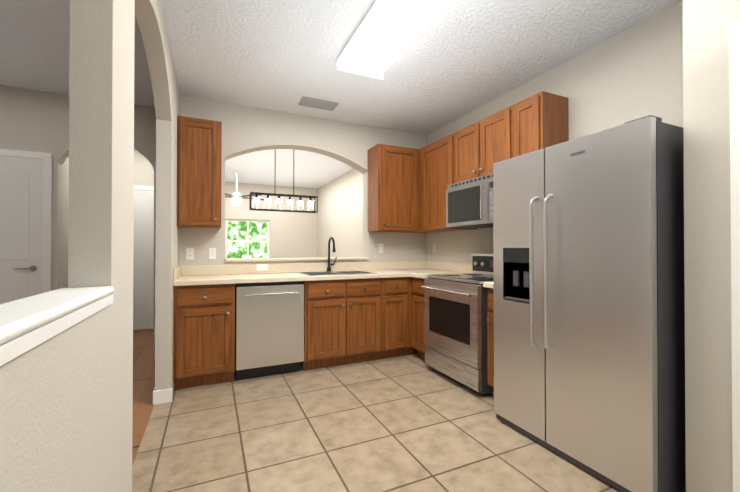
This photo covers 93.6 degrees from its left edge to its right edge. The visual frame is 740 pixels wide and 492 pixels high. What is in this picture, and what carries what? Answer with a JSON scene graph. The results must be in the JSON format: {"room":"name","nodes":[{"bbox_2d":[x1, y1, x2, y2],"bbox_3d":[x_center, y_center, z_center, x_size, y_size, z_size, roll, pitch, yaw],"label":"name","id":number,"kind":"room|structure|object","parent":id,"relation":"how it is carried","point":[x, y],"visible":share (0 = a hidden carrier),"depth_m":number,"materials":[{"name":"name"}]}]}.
{"room":"kitchen","nodes":[
{"label":"kitchen","id":0,"kind":"room"},
{"bbox_2d":[62,157,68,287],"bbox_3d":[-3.526,-0.128,4.181,0.190,2.690,1.670,0,0,-25],"label":"wall","id":1,"kind":"structure","parent":0,"point":[65,167],"depth_m":3.60,"materials":[{"name":"beige paint"}]},
{"bbox_2d":[0,85,155,359],"bbox_3d":[-3.624,-0.136,3.152,2.955,2.690,0.120,0,0,-25],"label":"wall","id":2,"kind":"structure","parent":0,"point":[34,120],"depth_m":3.35,"materials":[{"name":"beige paint"}]},
{"bbox_2d":[0,149,51,303],"bbox_3d":[-3.469,0.159,3.119,0.930,2.100,0.061,0,0,-25],"label":"hall door","id":3,"kind":"structure","parent":2,"relation":"in","point":[25,221],"depth_m":3.25,"materials":[{"name":"white wood"}]},
{"bbox_2d":[0,0,179,491],"bbox_3d":[-0.788,-0.152,0.926,0.105,2.690,5.770,0,0,-25],"label":"wall","id":4,"kind":"structure","parent":0,"point":[66,410],"depth_m":1.06,"materials":[{"name":"beige paint"}]},
{"bbox_2d":[0,286,113,365],"bbox_3d":[-0.715,0.147,0.744,0.139,0.052,0.663,0,0,-25],"label":"half-wall ledge","id":5,"kind":"structure","parent":4,"relation":"on","point":[20,317],"depth_m":0.68,"materials":[{"name":"white paint"}]},
{"bbox_2d":[153,387,160,404],"bbox_3d":[-1.844,1.159,3.077,0.010,0.100,0.962,0,0,-25],"label":"baseboard","id":6,"kind":"structure","parent":4,"relation":"attached to","point":[156,394],"depth_m":2.65,"materials":[{"name":"white paint"}]},
{"bbox_2d":[132,329,154,465],"bbox_3d":[-2.740,1.221,1.358,3.075,0.049,8.200,0,0,-25],"label":"floor","id":7,"kind":"structure","parent":0,"point":[143,376],"depth_m":3.06,"materials":[{"name":"brown wood"}]},
{"bbox_2d":[133,150,153,330],"bbox_3d":[-3.361,-0.121,5.110,0.845,2.690,0.120,0,0,-25],"label":"wall","id":8,"kind":"structure","parent":0,"point":[143,172],"depth_m":5.07,"materials":[{"name":"beige paint"}]},
{"bbox_2d":[133,185,153,329],"bbox_3d":[-3.352,0.173,5.034,0.740,2.100,0.017,0,0,-25],"label":"door","id":9,"kind":"structure","parent":8,"relation":"in","point":[143,269],"depth_m":5.06,"materials":[{"name":"white paint"}]},
{"bbox_2d":[155,180,155,249],"bbox_3d":[-3.047,-0.118,5.584,0.120,2.690,4.580,0,0,-25],"label":"wall","id":10,"kind":"structure","parent":0,"point":[155,180],"depth_m":3.48,"materials":[{"name":"beige paint"}]},
{"bbox_2d":[225,182,318,257],"bbox_3d":[-2.621,-0.098,8.216,2.790,2.690,0.150,0,0,-25],"label":"wall","id":11,"kind":"structure","parent":0,"point":[292,234],"depth_m":8.39,"materials":[{"name":"beige paint"}]},
{"bbox_2d":[225,219,269,258],"bbox_3d":[-2.850,-0.109,8.116,1.580,1.610,0.280,0,0,-25],"label":"dining room window","id":12,"kind":"structure","parent":11,"relation":"in","point":[247,238],"depth_m":8.20,"materials":[{"name":"green"}]},
{"bbox_2d":[179,96,425,265],"bbox_3d":[-0.578,-0.129,4.098,3.130,2.690,0.180,0,0,-25],"label":"wall","id":13,"kind":"structure","parent":0,"point":[246,129],"depth_m":3.90,"materials":[{"name":"beige paint"}]},
{"bbox_2d":[186,248,193,259],"bbox_3d":[-1.779,0.077,3.440,0.070,0.115,0.007,0,0,-25],"label":"outlet","id":14,"kind":"object","parent":13,"relation":"attached to","point":[189,251],"depth_m":3.44,"materials":[{"name":"white plastic"}]},
{"bbox_2d":[177,116,221,228],"bbox_3d":[-1.626,-0.679,3.330,0.368,1.000,0.346,0,0,-25],"label":"upper cabinet","id":15,"kind":"object","parent":13,"relation":"attached to","point":[199,152],"visible":1,"depth_m":3.21,"materials":[{"name":"brown wood"}]},
{"bbox_2d":[209,248,215,258],"bbox_3d":[-1.598,0.077,3.523,0.070,0.115,0.007,0,0,-25],"label":"outlet","id":16,"kind":"object","parent":13,"relation":"attached to","point":[212,255],"depth_m":3.52,"materials":[{"name":"white plastic"}]},
{"bbox_2d":[257,264,267,270],"bbox_3d":[-1.148,0.229,3.707,0.115,0.070,0.007,0,0,-25],"label":"outlet","id":17,"kind":"object","parent":13,"relation":"attached to","point":[260,267],"depth_m":3.71,"materials":[{"name":"white plastic"}]},
{"bbox_2d":[225,257,368,261],"bbox_3d":[-0.792,0.151,3.998,1.624,0.028,0.240,0,0,-25],"label":"sill ledge","id":18,"kind":"object","parent":13,"relation":"on","point":[287,259],"visible":0.88,"depth_m":3.83,"materials":[{"name":"beige laminate"}]},
{"bbox_2d":[378,244,382,252],"bbox_3d":[0.135,0.028,4.318,0.070,0.115,0.007,0,0,-25],"label":"outlet","id":19,"kind":"object","parent":13,"relation":"attached to","point":[380,246],"depth_m":4.31,"materials":[{"name":"white plastic"}]},
{"bbox_2d":[368,144,434,232],"bbox_3d":[0.429,-0.673,4.272,0.853,1.000,0.346,0,0,-25],"label":"upper cabinet","id":20,"kind":"object","parent":13,"relation":"attached to","point":[393,188],"visible":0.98,"depth_m":4.09,"materials":[{"name":"brown wood"}]},
{"bbox_2d":[319,169,362,256],"bbox_3d":[-0.356,-0.109,6.817,0.150,2.690,4.580,0,0,-25],"label":"wall","id":21,"kind":"structure","parent":0,"point":[338,216],"depth_m":7.08,"materials":[{"name":"beige paint"}]},
{"bbox_2d":[0,0,682,188],"bbox_3d":[-1.575,-1.532,3.067,6.600,0.100,10.700,0,0,-25],"label":"ceiling","id":22,"kind":"structure","parent":0,"point":[455,60],"depth_m":2.72,"materials":[{"name":"white paint"}]},
{"bbox_2d":[225,171,263,205],"bbox_3d":[-2.638,-1.122,6.875,1.255,0.658,1.207,0,0,-25],"label":"ceiling fan light","id":23,"kind":"object","parent":22,"relation":"hanging from","point":[236,197],"visible":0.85,"depth_m":6.76,"materials":[{"name":"white"}]},
{"bbox_2d":[249,149,317,212],"bbox_3d":[-1.201,-0.977,4.886,0.920,0.978,0.140,0,0,-25],"label":"chandelier","id":24,"kind":"object","parent":22,"relation":"hanging from","point":[279,204],"visible":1,"depth_m":4.85,"materials":[{"name":"brown metal"}]},
{"bbox_2d":[298,96,338,110],"bbox_3d":[-0.533,-1.468,3.600,0.380,0.016,0.200,0,0,-25],"label":"ceiling vent","id":25,"kind":"object","parent":22,"relation":"in","point":[317,103],"visible":0.98,"depth_m":3.58,"materials":[{"name":"grey metal"}]},
{"bbox_2d":[337,0,453,79],"bbox_3d":[0.178,-1.436,2.265,0.400,0.098,1.220,0,0,-25],"label":"ceiling light","id":26,"kind":"object","parent":22,"relation":"attached to","point":[385,35],"visible":1,"depth_m":2.30,"materials":[{"name":"white plastic"}]},
{"bbox_2d":[132,354,685,491],"bbox_3d":[0.610,1.222,1.557,3.180,0.050,5.770,0,0,-25],"label":"floor","id":27,"kind":"structure","parent":0,"point":[411,423],"depth_m":2.15,"materials":[{"name":"tile"}]},
{"bbox_2d":[173,284,234,388],"bbox_3d":[-1.518,0.771,3.209,0.473,0.878,0.636,0,0,-25],"label":"base cabinet","id":28,"kind":"object","parent":27,"relation":"on","point":[204,335],"visible":0.94,"depth_m":2.96,"materials":[{"name":"brown wood"}]},
{"bbox_2d":[235,281,303,379],"bbox_3d":[-1.014,0.774,3.430,0.612,0.875,0.654,0,0,-25],"label":"stainless steel dishwasher","id":29,"kind":"object","parent":27,"relation":"on","point":[269,328],"visible":0.83,"depth_m":3.18,"materials":[{"name":"grey metal"}]},
{"bbox_2d":[301,278,381,369],"bbox_3d":[-0.362,0.774,3.739,0.820,0.878,0.636,0,0,-25],"label":"base cabinet","id":30,"kind":"object","parent":27,"relation":"on","point":[342,321],"visible":0.94,"depth_m":3.47,"materials":[{"name":"brown wood"}]},
{"bbox_2d":[379,277,416,358],"bbox_3d":[0.445,0.777,4.109,0.951,0.878,0.636,0,0,-25],"label":"base cabinet","id":31,"kind":"object","parent":27,"relation":"on","point":[396,315],"visible":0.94,"depth_m":3.73,"materials":[{"name":"brown wood"}]},
{"bbox_2d":[173,237,408,285],"bbox_3d":[-0.427,0.192,3.710,2.871,0.589,0.642,0,0,-25],"label":"countertop","id":32,"kind":"structure","parent":31,"relation":"on","point":[185,275],"depth_m":3.58,"materials":[{"name":"beige stone"}]},
{"bbox_2d":[409,261,470,278],"bbox_3d":[0.784,0.264,3.732,0.651,0.140,0.326,0,0,-25],"label":"countertop","id":33,"kind":"structure","parent":31,"relation":"on","point":[417,269],"depth_m":4.09,"materials":[{"name":"beige stone"}]},
{"bbox_2d":[411,277,424,359],"bbox_3d":[0.780,0.775,3.756,0.636,0.878,0.378,0,0,-25],"label":"base cabinet","id":34,"kind":"object","parent":27,"relation":"on","point":[417,320],"visible":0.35,"depth_m":3.69,"materials":[{"name":"brown wood"}]},
{"bbox_2d":[421,253,493,394],"bbox_3d":[0.966,0.642,3.210,0.718,1.135,0.758,0,0,-25],"label":"steel electric range","id":35,"kind":"object","parent":27,"relation":"on","point":[455,324],"visible":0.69,"depth_m":3.00,"materials":[{"name":"grey metal"}]},
{"bbox_2d":[487,288,493,387],"bbox_3d":[1.239,0.767,2.755,0.636,0.878,0.284,0,0,-25],"label":"base cabinet","id":36,"kind":"object","parent":27,"relation":"on","point":[490,336],"visible":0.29,"depth_m":2.71,"materials":[{"name":"brown wood"}]},
{"bbox_2d":[483,282,492,287],"bbox_3d":[1.240,0.257,2.759,0.633,0.140,0.284,0,0,-25],"label":"countertop","id":37,"kind":"structure","parent":36,"relation":"on","point":[485,284],"depth_m":2.71,"materials":[{"name":"beige stone"}]},
{"bbox_2d":[493,115,685,491],"bbox_3d":[1.381,0.306,2.135,0.840,1.792,0.955,0,0,-25],"label":"refrigerator","id":38,"kind":"object","parent":27,"relation":"on","point":[589,303],"visible":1,"depth_m":1.76,"materials":[{"name":"grey metal"}]},
{"bbox_2d":[426,1,682,263],"bbox_3d":[1.410,-0.135,3.337,0.150,2.690,3.220,0,0,-25],"label":"wall","id":39,"kind":"structure","parent":0,"point":[635,72],"depth_m":2.50,"materials":[{"name":"beige paint"}]},
{"bbox_2d":[419,133,476,231],"bbox_3d":[0.852,-0.675,3.957,0.346,1.000,0.671,0,0,-25],"label":"upper cabinet","id":40,"kind":"object","parent":39,"relation":"attached to","point":[437,166],"visible":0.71,"depth_m":3.89,"materials":[{"name":"brown wood"}]},
{"bbox_2d":[455,105,513,182],"bbox_3d":[1.152,-0.907,3.306,0.346,0.545,0.762,0,0,-25],"label":"upper cabinet","id":41,"kind":"object","parent":39,"relation":"attached to","point":[482,146],"visible":0.69,"depth_m":3.19,"materials":[{"name":"brown wood"}]},
{"bbox_2d":[446,173,492,228],"bbox_3d":[1.098,-0.407,3.279,0.462,0.435,0.758,0,0,-25],"label":"over-the-range microwave","id":42,"kind":"object","parent":41,"relation":"attached to","point":[469,203],"visible":0.6,"depth_m":3.22,"materials":[{"name":"grey metal"}]},
{"bbox_2d":[513,91,568,156],"bbox_3d":[1.370,-0.683,2.828,0.346,1.000,0.281,0,0,-25],"label":"upper cabinet","id":43,"kind":"object","parent":39,"relation":"attached to","point":[541,120],"visible":0.44,"depth_m":2.73,"materials":[{"name":"brown wood"}]},
{"bbox_2d":[683,0,739,491],"bbox_3d":[2.003,-0.156,0.435,0.120,2.690,2.550,0,0,-25],"label":"wall","id":44,"kind":"structure","parent":0,"point":[707,267],"depth_m":1.48,"materials":[{"name":"beige paint"}]},
{"bbox_2d":[729,21,739,491],"bbox_3d":[1.620,0.143,1.000,0.101,2.100,0.880,0,0,-25],"label":"door frame","id":45,"kind":"structure","parent":44,"relation":"attached to","point":[734,52],"depth_m":1.40,"materials":[{"name":"white wood"}]}
]}

